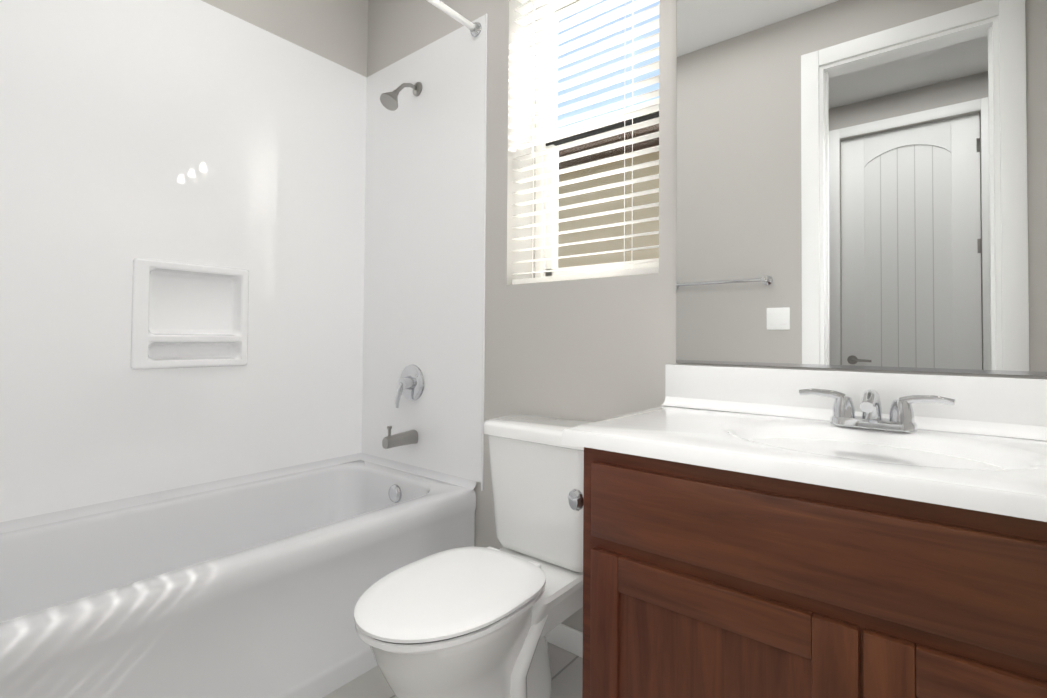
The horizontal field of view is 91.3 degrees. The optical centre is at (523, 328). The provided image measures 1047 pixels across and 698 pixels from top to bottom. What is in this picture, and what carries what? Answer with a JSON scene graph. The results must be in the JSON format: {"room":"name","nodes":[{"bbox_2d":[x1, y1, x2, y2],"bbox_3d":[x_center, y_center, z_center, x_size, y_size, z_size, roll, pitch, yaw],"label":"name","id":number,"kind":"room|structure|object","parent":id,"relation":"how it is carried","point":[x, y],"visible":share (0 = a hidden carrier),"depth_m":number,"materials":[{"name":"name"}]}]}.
{"room":"bathroom","nodes":[
{"label":"bathroom","id":0,"kind":"room"},
{"bbox_2d":[201,0,367,76],"bbox_3d":[-1.319,-0.311,1.842,0.120,2.710,1.640,0,-1,39],"label":"wall","id":1,"kind":"structure","parent":0,"point":[335,31],"depth_m":2.27,"materials":[{"name":"grey paint"}]},
{"bbox_2d":[0,0,366,521],"bbox_3d":[-1.232,-0.324,1.850,0.005,1.790,1.519,0,-1,39],"label":"wall","id":2,"kind":"structure","parent":1,"relation":"attached to","point":[199,132],"depth_m":1.80,"materials":[{"name":"white plastic"}]},
{"bbox_2d":[130,258,248,368],"bbox_3d":[-1.220,-0.047,1.886,0.066,0.379,0.374,0,-1,39],"label":"shelf niche","id":3,"kind":"object","parent":2,"relation":"attached to","point":[186,315],"visible":1,"depth_m":1.89,"materials":[{"name":"white plastic"}]},
{"bbox_2d":[322,642,582,697],"bbox_3d":[-0.470,1.052,0.394,6.200,0.060,3.420,0,-1,39],"label":"floor","id":4,"kind":"structure","parent":0,"point":[567,673],"depth_m":1.51,"materials":[{"name":"tile"}]},
{"bbox_2d":[0,453,475,697],"bbox_3d":[-0.944,0.805,1.589,0.761,0.474,1.514,0,-1,39],"label":"bathtub","id":5,"kind":"object","parent":4,"relation":"on","point":[256,585],"visible":0.83,"depth_m":1.48,"materials":[{"name":"white plastic"}]},
{"bbox_2d":[354,414,590,697],"bbox_3d":[-0.094,0.666,1.376,0.418,0.755,0.765,0,-1,39],"label":"toilet","id":6,"kind":"object","parent":4,"relation":"on","point":[471,622],"visible":0.96,"depth_m":1.31,"materials":[{"name":"white ceramic"}]},
{"bbox_2d":[562,364,1046,697],"bbox_3d":[0.599,0.568,0.983,1.099,0.947,0.539,0,-1,39],"label":"bathroom vanity","id":7,"kind":"object","parent":4,"relation":"on","point":[749,532],"visible":1,"depth_m":0.85,"materials":[{"name":"brown wood"}]},
{"bbox_2d":[367,0,1046,632],"bbox_3d":[0.305,-0.301,1.756,2.760,2.710,0.260,0,-1,39],"label":"wall","id":8,"kind":"structure","parent":0,"point":[593,350],"depth_m":1.78,"materials":[{"name":"grey paint"}]},
{"bbox_2d":[362,13,487,490],"bbox_3d":[-0.452,-0.296,2.192,0.784,1.820,0.008,0,-1,39],"label":"wall","id":9,"kind":"structure","parent":8,"relation":"attached to","point":[425,240],"depth_m":2.14,"materials":[{"name":"white plastic"}]},
{"bbox_2d":[382,426,417,448],"bbox_3d":[-0.513,0.443,2.127,0.060,0.090,0.145,0,-1,39],"label":"tub spout","id":10,"kind":"object","parent":9,"relation":"attached to","point":[400,439],"visible":1,"depth_m":2.10,"materials":[{"name":"silver metal"}]},
{"bbox_2d":[380,82,421,110],"bbox_3d":[-0.514,-0.984,2.140,0.080,0.164,0.182,0,-1,39],"label":"shower head","id":11,"kind":"object","parent":9,"relation":"attached to","point":[389,100],"visible":1,"depth_m":2.11},
{"bbox_2d":[395,364,423,407],"bbox_3d":[-0.497,0.245,2.169,0.156,0.185,0.066,0,-1,39],"label":"shower valve","id":12,"kind":"object","parent":9,"relation":"attached to","point":[411,384],"visible":1,"depth_m":2.16,"materials":[{"name":"silver metal"}]},
{"bbox_2d":[426,0,481,36],"bbox_3d":[-0.656,-1.180,1.409,0.056,0.056,1.509,0,-1,39],"label":"curtain rod","id":13,"kind":"object","parent":9,"relation":"attached to","point":[475,29],"visible":0.98,"depth_m":1.91,"materials":[{"name":"silver metal"}]},
{"bbox_2d":[545,623,582,657],"bbox_3d":[0.137,1.014,1.682,0.767,0.075,0.012,0,-1,39],"label":"baseboard","id":14,"kind":"structure","parent":8,"relation":"attached to","point":[565,637],"depth_m":1.66,"materials":[{"name":"white paint"}]},
{"bbox_2d":[535,0,658,276],"bbox_3d":[0.305,-0.743,1.870,0.591,1.171,0.080,0,-1,39],"label":"window","id":15,"kind":"structure","parent":8,"relation":"in","point":[551,264],"depth_m":1.99,"materials":[{"name":"white plastic"}]},
{"bbox_2d":[512,0,659,284],"bbox_3d":[0.198,-0.747,1.738,0.575,1.166,0.067,0,-1,39],"label":"window blinds","id":16,"kind":"object","parent":15,"relation":"attached to","point":[552,6],"visible":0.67,"depth_m":1.73,"materials":[{"name":"white plastic"}]},
{"bbox_2d":[558,124,658,267],"bbox_3d":[0.316,-0.477,1.882,0.501,0.550,0.001,0,-1,39],"label":"screen","id":17,"kind":"object","parent":15,"relation":"attached to","point":[608,204],"depth_m":1.88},
{"bbox_2d":[676,0,1046,375],"bbox_3d":[0.822,-0.462,1.172,0.974,1.112,0.008,0,-1,39],"label":"mirror","id":18,"kind":"object","parent":8,"relation":"attached to","point":[861,184],"visible":1,"depth_m":1.19,"materials":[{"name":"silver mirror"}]},
{"bbox_3d":[1.429,1.129,3.556,18.000,0.050,3.870,0,-1,39],"label":"ground","id":19,"kind":"structure","parent":0,"visible":0},
{"bbox_2d":[558,124,658,267],"bbox_3d":[3.708,-1.298,6.419,18.000,4.950,4.250,0,-1,39],"label":"neighbor house","id":20,"kind":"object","parent":19,"relation":"on","point":[637,187],"depth_m":6.34,"materials":[{"name":"beige paint"}]}
]}

